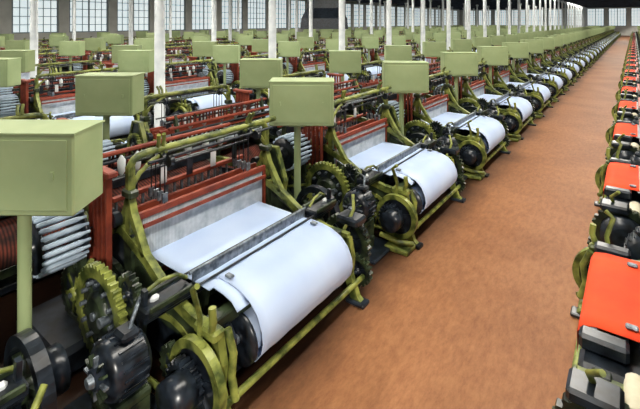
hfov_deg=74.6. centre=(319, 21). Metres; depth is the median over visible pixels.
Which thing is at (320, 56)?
power loom
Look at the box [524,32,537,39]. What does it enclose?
control box
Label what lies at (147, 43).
control box
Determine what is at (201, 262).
power loom
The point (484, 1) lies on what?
support column
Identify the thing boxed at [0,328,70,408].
power loom
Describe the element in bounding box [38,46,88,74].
power loom
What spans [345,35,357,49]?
power loom
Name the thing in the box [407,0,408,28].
support column
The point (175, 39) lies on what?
power loom
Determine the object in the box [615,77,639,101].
power loom
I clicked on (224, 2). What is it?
window
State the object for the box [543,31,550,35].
control box
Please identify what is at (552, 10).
window
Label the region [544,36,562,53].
control box
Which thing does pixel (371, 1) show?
support column
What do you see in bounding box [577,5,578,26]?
support column
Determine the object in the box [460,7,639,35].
wall
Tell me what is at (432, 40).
power loom
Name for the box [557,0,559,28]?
support column
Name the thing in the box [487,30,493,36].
control box
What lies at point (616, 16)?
window
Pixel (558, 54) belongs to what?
power loom
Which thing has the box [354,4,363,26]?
window
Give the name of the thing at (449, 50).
power loom
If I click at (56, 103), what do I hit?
power loom
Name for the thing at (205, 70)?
power loom
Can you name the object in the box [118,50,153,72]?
control box
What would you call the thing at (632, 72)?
power loom
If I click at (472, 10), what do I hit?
window
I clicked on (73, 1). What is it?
support column
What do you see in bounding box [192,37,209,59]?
control box
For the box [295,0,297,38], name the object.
support column
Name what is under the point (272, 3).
support column
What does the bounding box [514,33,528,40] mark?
control box
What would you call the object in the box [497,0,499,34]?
support column
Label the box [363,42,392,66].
power loom
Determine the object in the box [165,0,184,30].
window
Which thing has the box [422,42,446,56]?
control box
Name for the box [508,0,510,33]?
support column
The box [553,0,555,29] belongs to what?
support column
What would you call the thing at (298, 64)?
power loom
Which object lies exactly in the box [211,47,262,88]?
power loom
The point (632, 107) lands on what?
power loom
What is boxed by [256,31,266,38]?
control box
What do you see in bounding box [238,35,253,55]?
control box
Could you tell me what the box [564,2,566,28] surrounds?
support column
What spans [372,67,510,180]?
power loom
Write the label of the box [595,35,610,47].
power loom
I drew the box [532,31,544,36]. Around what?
control box
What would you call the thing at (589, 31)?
control box
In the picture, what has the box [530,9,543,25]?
window
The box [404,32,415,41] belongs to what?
control box
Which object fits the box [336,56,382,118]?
power loom
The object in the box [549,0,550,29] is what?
support column
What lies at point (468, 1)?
support column
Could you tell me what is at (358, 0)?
support column
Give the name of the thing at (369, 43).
control box
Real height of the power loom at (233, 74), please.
1.760 m
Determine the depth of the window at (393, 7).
75.52 m
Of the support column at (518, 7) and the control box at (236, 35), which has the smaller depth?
the control box at (236, 35)
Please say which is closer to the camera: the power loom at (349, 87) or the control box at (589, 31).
the power loom at (349, 87)
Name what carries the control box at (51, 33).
on the floor
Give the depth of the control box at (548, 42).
18.87 m
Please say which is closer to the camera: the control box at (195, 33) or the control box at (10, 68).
the control box at (10, 68)
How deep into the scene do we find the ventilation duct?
23.79 m
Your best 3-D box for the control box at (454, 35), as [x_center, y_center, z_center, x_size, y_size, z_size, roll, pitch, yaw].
[9.276,1.704,28.970,0.785,1.993,0.384,0,0,1]
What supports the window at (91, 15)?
in the wall at (5, 5)
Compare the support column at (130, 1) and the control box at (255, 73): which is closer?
the control box at (255, 73)
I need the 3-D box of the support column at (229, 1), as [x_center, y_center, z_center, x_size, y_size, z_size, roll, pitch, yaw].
[-5.922,-0.120,27.651,0.398,5.640,0.398,0,0,37]
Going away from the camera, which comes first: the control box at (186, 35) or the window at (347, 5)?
the control box at (186, 35)
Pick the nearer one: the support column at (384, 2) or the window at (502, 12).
the support column at (384, 2)
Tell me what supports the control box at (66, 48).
on the floor
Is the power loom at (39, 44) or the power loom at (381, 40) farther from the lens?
the power loom at (381, 40)
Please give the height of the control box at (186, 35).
1.993 m
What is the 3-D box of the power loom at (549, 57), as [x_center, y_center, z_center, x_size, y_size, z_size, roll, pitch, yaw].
[11.096,1.851,20.234,2.398,1.760,2.900,0,0,37]
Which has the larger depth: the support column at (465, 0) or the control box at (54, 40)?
the support column at (465, 0)
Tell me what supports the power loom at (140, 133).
on the floor
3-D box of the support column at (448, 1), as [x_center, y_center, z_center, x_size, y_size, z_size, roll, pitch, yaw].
[6.846,-0.120,22.351,0.398,5.640,0.398,0,0,37]
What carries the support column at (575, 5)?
on the floor
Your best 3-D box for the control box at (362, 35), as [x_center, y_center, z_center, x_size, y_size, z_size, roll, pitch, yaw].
[2.775,1.704,24.366,0.785,1.993,0.384,0,0,1]
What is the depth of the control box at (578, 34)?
28.13 m
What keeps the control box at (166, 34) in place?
on the floor
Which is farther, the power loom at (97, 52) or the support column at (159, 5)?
the power loom at (97, 52)
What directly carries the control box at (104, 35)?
on the floor
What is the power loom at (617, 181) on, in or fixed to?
on the floor
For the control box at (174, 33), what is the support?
on the floor
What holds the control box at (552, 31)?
on the floor
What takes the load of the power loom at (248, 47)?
on the floor
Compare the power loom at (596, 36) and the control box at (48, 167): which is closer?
the control box at (48, 167)
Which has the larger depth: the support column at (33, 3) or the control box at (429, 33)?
the control box at (429, 33)
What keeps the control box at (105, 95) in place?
on the floor
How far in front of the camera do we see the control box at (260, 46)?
17.24 m
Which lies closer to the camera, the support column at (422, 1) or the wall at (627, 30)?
the support column at (422, 1)
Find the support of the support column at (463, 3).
on the floor
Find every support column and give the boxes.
[30,0,37,77]
[72,0,75,40]
[129,0,132,44]
[154,0,164,127]
[169,0,171,40]
[211,0,215,58]
[228,0,231,44]
[237,0,239,33]
[268,0,275,97]
[288,0,289,29]
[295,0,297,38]
[309,0,312,49]
[339,0,344,83]
[358,0,360,27]
[370,0,372,33]
[379,0,380,29]
[383,1,385,27]
[386,0,391,44]
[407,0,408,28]
[412,0,413,31]
[421,0,424,60]
[429,0,431,27]
[442,0,443,30]
[447,0,450,49]
[451,7,452,25]
[463,3,464,26]
[465,0,466,29]
[467,0,470,38]
[483,0,486,36]
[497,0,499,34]
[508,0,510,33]
[517,0,519,32]
[526,0,527,31]
[528,5,529,26]
[533,0,534,30]
[539,0,540,30]
[545,0,546,29]
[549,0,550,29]
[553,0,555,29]
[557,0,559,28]
[561,1,563,28]
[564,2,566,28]
[567,2,569,27]
[570,3,572,27]
[575,5,576,26]
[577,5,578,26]
[579,6,580,26]
[581,6,582,26]
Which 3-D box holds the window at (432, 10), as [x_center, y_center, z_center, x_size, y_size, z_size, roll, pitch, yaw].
[23.743,-1.000,89.626,0.120,3.600,3.000,0,0,37]
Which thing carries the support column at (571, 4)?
on the floor
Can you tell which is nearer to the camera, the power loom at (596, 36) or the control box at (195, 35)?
the control box at (195, 35)
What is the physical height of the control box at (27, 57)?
1.993 m
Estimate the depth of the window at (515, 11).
96.33 m
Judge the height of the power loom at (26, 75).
1.760 m
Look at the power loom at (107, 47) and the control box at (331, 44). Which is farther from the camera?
the power loom at (107, 47)
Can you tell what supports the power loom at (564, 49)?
on the floor
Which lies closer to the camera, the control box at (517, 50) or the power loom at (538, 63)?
the control box at (517, 50)
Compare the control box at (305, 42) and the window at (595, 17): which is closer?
the control box at (305, 42)
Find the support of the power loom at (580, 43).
on the floor
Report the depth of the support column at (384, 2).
58.80 m
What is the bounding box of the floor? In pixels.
[0,35,629,408]
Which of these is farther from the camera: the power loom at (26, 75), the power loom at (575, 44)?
the power loom at (575, 44)
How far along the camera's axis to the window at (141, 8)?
36.44 m
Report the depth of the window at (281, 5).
51.48 m
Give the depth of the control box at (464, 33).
31.11 m
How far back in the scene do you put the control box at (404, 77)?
7.30 m
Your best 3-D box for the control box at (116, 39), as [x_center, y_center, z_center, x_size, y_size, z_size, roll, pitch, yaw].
[-11.480,1.704,23.586,0.785,1.993,0.384,0,0,1]
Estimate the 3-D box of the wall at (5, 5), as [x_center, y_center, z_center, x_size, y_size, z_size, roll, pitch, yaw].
[1.888,-0.300,60.393,0.300,6.000,109.000,0,0,37]
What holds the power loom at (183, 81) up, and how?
on the floor
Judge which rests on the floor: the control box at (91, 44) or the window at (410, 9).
the control box at (91, 44)
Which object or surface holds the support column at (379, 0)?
on the floor
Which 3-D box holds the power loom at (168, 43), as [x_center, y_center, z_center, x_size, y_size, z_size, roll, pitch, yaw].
[-7.543,1.851,22.095,2.398,1.760,2.900,0,0,37]
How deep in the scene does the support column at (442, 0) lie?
39.86 m
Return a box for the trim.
[345,0,639,9]
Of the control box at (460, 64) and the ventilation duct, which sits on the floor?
the control box at (460, 64)
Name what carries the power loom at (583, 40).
on the floor
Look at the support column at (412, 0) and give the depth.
34.41 m
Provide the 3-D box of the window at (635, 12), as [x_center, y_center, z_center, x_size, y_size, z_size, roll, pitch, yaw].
[63.164,-1.000,82.816,3.000,3.600,0.120,0,0,37]
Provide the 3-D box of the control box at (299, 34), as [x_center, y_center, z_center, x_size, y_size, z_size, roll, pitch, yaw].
[-1.280,1.704,30.132,0.785,1.993,0.384,0,0,1]
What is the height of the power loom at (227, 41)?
1.760 m
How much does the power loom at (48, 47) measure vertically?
1.760 m
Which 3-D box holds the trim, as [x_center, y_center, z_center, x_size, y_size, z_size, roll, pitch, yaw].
[20.483,-3.125,50.361,41.500,0.350,102.240,0,0,37]
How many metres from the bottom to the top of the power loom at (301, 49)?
1.760 m
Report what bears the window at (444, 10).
in the wall at (5, 5)
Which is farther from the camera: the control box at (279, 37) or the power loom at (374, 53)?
the control box at (279, 37)
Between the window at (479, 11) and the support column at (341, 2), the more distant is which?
the window at (479, 11)
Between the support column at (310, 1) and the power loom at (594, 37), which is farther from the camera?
the power loom at (594, 37)
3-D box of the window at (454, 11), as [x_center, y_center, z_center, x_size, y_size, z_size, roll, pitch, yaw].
[32.605,-1.000,101.480,0.120,3.600,3.000,0,0,37]
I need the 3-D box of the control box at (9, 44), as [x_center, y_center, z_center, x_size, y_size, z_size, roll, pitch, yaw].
[-11.663,1.704,16.244,0.785,1.993,0.384,0,0,1]
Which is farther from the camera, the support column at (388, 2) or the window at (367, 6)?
the window at (367, 6)
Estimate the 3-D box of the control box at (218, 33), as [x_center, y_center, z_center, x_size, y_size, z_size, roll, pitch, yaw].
[-7.718,1.704,32.710,0.785,1.993,0.384,0,0,1]
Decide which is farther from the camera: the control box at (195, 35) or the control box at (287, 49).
the control box at (195, 35)
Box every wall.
[0,0,459,47]
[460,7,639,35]
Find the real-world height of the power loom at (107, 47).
1.760 m
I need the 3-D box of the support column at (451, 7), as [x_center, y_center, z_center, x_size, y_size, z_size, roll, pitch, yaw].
[25.357,-0.120,80.679,0.398,5.640,0.398,0,0,37]
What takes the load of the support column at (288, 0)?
on the floor
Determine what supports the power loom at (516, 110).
on the floor
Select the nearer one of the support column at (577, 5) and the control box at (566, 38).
the control box at (566, 38)
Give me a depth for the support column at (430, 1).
54.78 m
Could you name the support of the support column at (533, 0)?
on the floor
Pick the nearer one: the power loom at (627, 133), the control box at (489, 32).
the power loom at (627, 133)
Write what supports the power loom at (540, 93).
on the floor
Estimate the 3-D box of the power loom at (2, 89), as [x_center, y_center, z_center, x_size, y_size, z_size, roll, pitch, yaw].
[-8.679,1.851,9.385,2.398,1.760,2.900,0,0,37]
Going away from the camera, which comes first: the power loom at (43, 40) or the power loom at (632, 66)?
the power loom at (632, 66)
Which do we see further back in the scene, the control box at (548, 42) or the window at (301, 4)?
the window at (301, 4)
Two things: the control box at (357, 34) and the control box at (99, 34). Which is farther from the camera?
the control box at (357, 34)
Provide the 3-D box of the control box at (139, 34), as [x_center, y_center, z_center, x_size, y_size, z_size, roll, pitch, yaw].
[-13.565,1.704,31.987,0.785,1.993,0.384,0,0,1]
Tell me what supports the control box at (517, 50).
on the floor
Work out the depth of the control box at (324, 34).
32.27 m
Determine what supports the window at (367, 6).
in the wall at (5, 5)
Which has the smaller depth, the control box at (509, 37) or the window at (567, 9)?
the control box at (509, 37)
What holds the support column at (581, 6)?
on the floor
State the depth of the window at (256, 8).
48.12 m
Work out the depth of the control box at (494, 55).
11.93 m
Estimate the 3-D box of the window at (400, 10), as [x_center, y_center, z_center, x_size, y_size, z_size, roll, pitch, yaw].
[14.881,-1.000,77.773,0.120,3.600,3.000,0,0,37]
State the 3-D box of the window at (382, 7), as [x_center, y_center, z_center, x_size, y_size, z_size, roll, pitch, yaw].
[10.450,-1.000,71.846,0.120,3.600,3.000,0,0,37]
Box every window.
[12,0,58,33]
[69,0,107,31]
[117,0,149,31]
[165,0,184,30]
[192,0,210,29]
[222,0,242,29]
[248,0,265,28]
[276,0,286,28]
[291,0,305,27]
[345,3,350,26]
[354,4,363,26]
[366,5,374,26]
[378,5,385,26]
[392,6,394,25]
[397,7,403,25]
[406,7,411,25]
[414,8,419,25]
[425,8,426,25]
[429,9,433,25]
[436,9,440,25]
[444,10,445,25]
[453,10,456,24]
[471,10,474,24]
[478,10,490,24]
[494,10,507,24]
[511,10,524,24]
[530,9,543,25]
[547,9,560,25]
[567,9,574,25]
[587,8,603,25]
[608,8,626,25]
[631,8,639,25]
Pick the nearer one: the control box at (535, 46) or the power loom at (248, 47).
the control box at (535, 46)
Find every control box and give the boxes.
[0,34,13,47]
[0,36,4,46]
[0,50,34,111]
[0,58,20,86]
[0,119,104,355]
[5,40,29,49]
[50,36,68,55]
[51,33,65,34]
[58,41,84,70]
[74,72,144,139]
[84,38,105,53]
[97,32,109,37]
[102,33,116,45]
[107,34,123,44]
[111,45,141,62]
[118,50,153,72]
[134,38,153,49]
[136,31,147,37]
[165,33,168,41]
[172,31,180,42]
[183,32,194,41]
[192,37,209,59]
[193,41,216,56]
[194,32,206,36]
[195,35,210,40]
[213,45,239,83]
[216,31,225,40]
[232,32,238,41]
[235,34,248,41]
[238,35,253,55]
[240,58,282,110]
[243,30,252,34]
[252,39,268,56]
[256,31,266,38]
[268,77,333,199]
[276,34,288,42]
[278,41,299,73]
[281,30,290,36]
[297,32,307,36]
[297,37,313,50]
[306,33,317,40]
[321,31,330,37]
[326,39,338,51]
[329,50,361,81]
[332,35,346,45]
[345,30,350,36]
[354,31,364,45]
[361,34,374,42]
[362,37,378,61]
[373,31,382,36]
[382,61,428,142]
[384,45,411,60]
[392,35,405,44]
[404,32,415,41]
[413,34,427,50]
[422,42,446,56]
[425,31,432,38]
[432,33,445,41]
[440,52,477,110]
[450,39,471,51]
[451,32,460,38]
[462,31,473,38]
[472,37,491,47]
[474,31,482,36]
[476,46,507,81]
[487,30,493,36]
[489,35,505,45]
[501,42,528,70]
[503,34,518,41]
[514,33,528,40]
[520,40,542,61]
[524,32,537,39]
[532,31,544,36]
[533,37,554,57]
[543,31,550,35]
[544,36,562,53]
[545,30,555,35]
[553,34,569,47]
[560,33,575,46]
[566,32,580,43]
[576,31,587,40]
[577,32,584,42]
[579,30,590,36]
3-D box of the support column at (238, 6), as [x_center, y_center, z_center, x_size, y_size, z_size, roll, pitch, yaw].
[-7.217,-0.120,37.109,0.398,5.640,0.398,0,0,37]
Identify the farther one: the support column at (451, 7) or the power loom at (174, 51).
the support column at (451, 7)
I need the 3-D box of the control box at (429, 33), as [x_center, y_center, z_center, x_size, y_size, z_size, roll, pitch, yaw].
[7.966,1.704,31.310,0.785,1.993,0.384,0,0,1]
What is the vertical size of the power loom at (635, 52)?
1.760 m
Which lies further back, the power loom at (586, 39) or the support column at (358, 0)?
the support column at (358, 0)
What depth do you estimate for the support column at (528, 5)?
72.54 m
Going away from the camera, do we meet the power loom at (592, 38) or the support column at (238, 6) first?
the support column at (238, 6)
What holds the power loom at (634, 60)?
on the floor
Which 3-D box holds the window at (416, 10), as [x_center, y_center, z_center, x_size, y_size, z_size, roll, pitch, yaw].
[19.312,-1.000,83.700,0.120,3.600,3.000,0,0,37]
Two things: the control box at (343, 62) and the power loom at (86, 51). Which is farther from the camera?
the power loom at (86, 51)
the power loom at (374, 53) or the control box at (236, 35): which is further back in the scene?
the control box at (236, 35)
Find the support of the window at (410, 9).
in the wall at (5, 5)
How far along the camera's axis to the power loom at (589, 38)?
38.15 m
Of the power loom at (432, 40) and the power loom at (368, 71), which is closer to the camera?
the power loom at (368, 71)
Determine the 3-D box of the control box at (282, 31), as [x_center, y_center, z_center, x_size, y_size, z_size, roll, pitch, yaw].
[-2.828,1.704,35.160,0.785,1.993,0.384,0,0,1]
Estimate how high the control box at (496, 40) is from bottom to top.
1.993 m
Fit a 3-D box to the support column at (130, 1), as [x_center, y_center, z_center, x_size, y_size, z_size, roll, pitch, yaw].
[-9.994,-0.120,22.205,0.398,5.640,0.398,0,0,37]
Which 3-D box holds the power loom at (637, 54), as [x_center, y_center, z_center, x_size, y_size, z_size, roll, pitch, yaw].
[18.403,1.851,23.399,2.398,1.760,2.900,0,0,37]
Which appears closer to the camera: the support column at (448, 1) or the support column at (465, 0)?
the support column at (448, 1)
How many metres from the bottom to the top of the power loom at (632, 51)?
1.760 m
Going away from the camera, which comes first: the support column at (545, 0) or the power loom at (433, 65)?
the power loom at (433, 65)
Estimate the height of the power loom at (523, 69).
1.760 m
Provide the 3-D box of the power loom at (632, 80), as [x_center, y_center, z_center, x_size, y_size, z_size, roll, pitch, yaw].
[11.482,1.851,14.140,2.398,1.760,2.900,0,0,37]
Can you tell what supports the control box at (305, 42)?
on the floor
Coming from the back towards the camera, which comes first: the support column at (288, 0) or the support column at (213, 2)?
the support column at (288, 0)
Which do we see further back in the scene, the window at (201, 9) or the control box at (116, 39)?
the window at (201, 9)
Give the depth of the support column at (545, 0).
46.78 m
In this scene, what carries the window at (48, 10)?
in the wall at (5, 5)
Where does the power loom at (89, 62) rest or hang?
on the floor
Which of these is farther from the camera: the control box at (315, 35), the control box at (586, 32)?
the control box at (586, 32)
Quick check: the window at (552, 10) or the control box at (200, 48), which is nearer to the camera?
the control box at (200, 48)
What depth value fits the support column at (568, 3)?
63.10 m
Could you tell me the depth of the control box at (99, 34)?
29.50 m
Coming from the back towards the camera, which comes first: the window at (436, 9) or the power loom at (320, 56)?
the window at (436, 9)
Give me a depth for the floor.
4.00 m
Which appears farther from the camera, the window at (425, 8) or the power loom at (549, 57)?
the window at (425, 8)
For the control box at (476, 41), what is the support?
on the floor
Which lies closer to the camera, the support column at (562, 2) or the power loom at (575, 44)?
the power loom at (575, 44)
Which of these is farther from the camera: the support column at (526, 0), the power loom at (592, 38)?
the power loom at (592, 38)
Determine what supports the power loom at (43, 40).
on the floor
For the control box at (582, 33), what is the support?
on the floor
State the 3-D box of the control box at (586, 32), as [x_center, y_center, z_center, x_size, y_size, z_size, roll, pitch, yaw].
[20.548,1.704,32.941,0.785,1.993,0.384,0,0,1]
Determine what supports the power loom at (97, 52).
on the floor
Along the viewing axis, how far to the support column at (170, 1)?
31.57 m
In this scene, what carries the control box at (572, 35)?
on the floor
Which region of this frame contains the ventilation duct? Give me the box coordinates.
[300,0,347,28]
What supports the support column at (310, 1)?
on the floor
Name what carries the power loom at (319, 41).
on the floor
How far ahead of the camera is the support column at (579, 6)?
76.71 m
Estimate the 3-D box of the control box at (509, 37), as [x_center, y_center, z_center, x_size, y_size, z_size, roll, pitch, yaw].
[10.997,1.704,24.224,0.785,1.993,0.384,0,0,1]
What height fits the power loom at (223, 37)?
1.760 m
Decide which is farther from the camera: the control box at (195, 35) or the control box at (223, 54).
the control box at (195, 35)
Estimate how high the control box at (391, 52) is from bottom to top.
1.993 m
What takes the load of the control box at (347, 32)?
on the floor
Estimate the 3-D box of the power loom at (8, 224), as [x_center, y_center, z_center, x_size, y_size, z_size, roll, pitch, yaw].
[-3.918,1.851,4.615,2.398,1.760,2.900,0,0,37]
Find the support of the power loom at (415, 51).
on the floor
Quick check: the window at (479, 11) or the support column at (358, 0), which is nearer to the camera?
the support column at (358, 0)
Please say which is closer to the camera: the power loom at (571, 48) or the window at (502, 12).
the power loom at (571, 48)
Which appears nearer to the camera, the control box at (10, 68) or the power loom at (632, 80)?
the control box at (10, 68)
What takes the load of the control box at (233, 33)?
on the floor
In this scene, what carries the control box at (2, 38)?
on the floor
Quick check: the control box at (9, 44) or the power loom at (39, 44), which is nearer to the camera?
the control box at (9, 44)
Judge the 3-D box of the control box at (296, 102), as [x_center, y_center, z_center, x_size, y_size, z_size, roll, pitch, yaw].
[-0.218,1.704,5.165,0.785,1.993,0.384,0,0,1]
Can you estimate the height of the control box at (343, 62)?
1.993 m
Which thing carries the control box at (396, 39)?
on the floor
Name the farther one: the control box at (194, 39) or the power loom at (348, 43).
the power loom at (348, 43)
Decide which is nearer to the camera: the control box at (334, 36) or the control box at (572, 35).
the control box at (334, 36)
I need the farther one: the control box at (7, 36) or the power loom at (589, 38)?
the power loom at (589, 38)
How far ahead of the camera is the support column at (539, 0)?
44.06 m
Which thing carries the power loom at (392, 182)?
on the floor
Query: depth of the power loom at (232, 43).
21.15 m
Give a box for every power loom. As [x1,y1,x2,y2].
[0,42,52,59]
[0,49,69,92]
[0,63,152,142]
[0,86,15,103]
[0,104,115,296]
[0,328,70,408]
[4,56,117,111]
[16,112,372,408]
[24,37,52,48]
[38,42,56,55]
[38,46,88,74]
[60,42,109,58]
[68,47,117,71]
[103,42,133,59]
[111,78,269,170]
[144,50,208,78]
[144,56,240,127]
[165,37,192,51]
[165,40,192,55]
[165,43,208,66]
[196,41,241,64]
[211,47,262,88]
[217,36,227,44]
[217,52,304,106]
[218,38,242,49]
[241,41,281,57]
[265,47,310,62]
[267,64,361,144]
[273,81,465,264]
[282,47,351,89]
[309,42,326,61]
[313,36,332,53]
[324,43,381,82]
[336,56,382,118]
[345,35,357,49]
[347,39,370,52]
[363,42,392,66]
[370,51,439,97]
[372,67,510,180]
[379,38,385,53]
[406,39,426,61]
[411,38,439,59]
[429,58,536,141]
[436,47,462,80]
[462,52,553,117]
[493,52,565,101]
[518,49,573,90]
[534,47,585,75]
[534,50,580,82]
[545,44,590,70]
[552,210,639,408]
[563,42,594,65]
[564,41,597,62]
[570,39,601,56]
[578,41,600,58]
[584,139,639,247]
[585,38,603,53]
[588,37,605,51]
[591,36,607,50]
[593,35,608,48]
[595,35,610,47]
[605,107,639,161]
[611,89,639,125]
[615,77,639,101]
[618,69,639,88]
[620,63,639,79]
[622,58,639,72]
[623,54,639,66]
[624,51,639,62]
[625,49,639,58]
[626,47,639,54]
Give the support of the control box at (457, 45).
on the floor
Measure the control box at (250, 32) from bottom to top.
1.993 m
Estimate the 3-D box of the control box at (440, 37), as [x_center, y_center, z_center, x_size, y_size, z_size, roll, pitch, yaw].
[7.545,1.704,26.655,0.785,1.993,0.384,0,0,1]
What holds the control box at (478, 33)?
on the floor
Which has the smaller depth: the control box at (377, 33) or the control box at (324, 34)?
the control box at (324, 34)
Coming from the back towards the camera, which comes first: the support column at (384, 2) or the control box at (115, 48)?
the support column at (384, 2)
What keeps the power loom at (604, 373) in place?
on the floor
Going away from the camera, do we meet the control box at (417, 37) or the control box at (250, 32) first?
the control box at (417, 37)

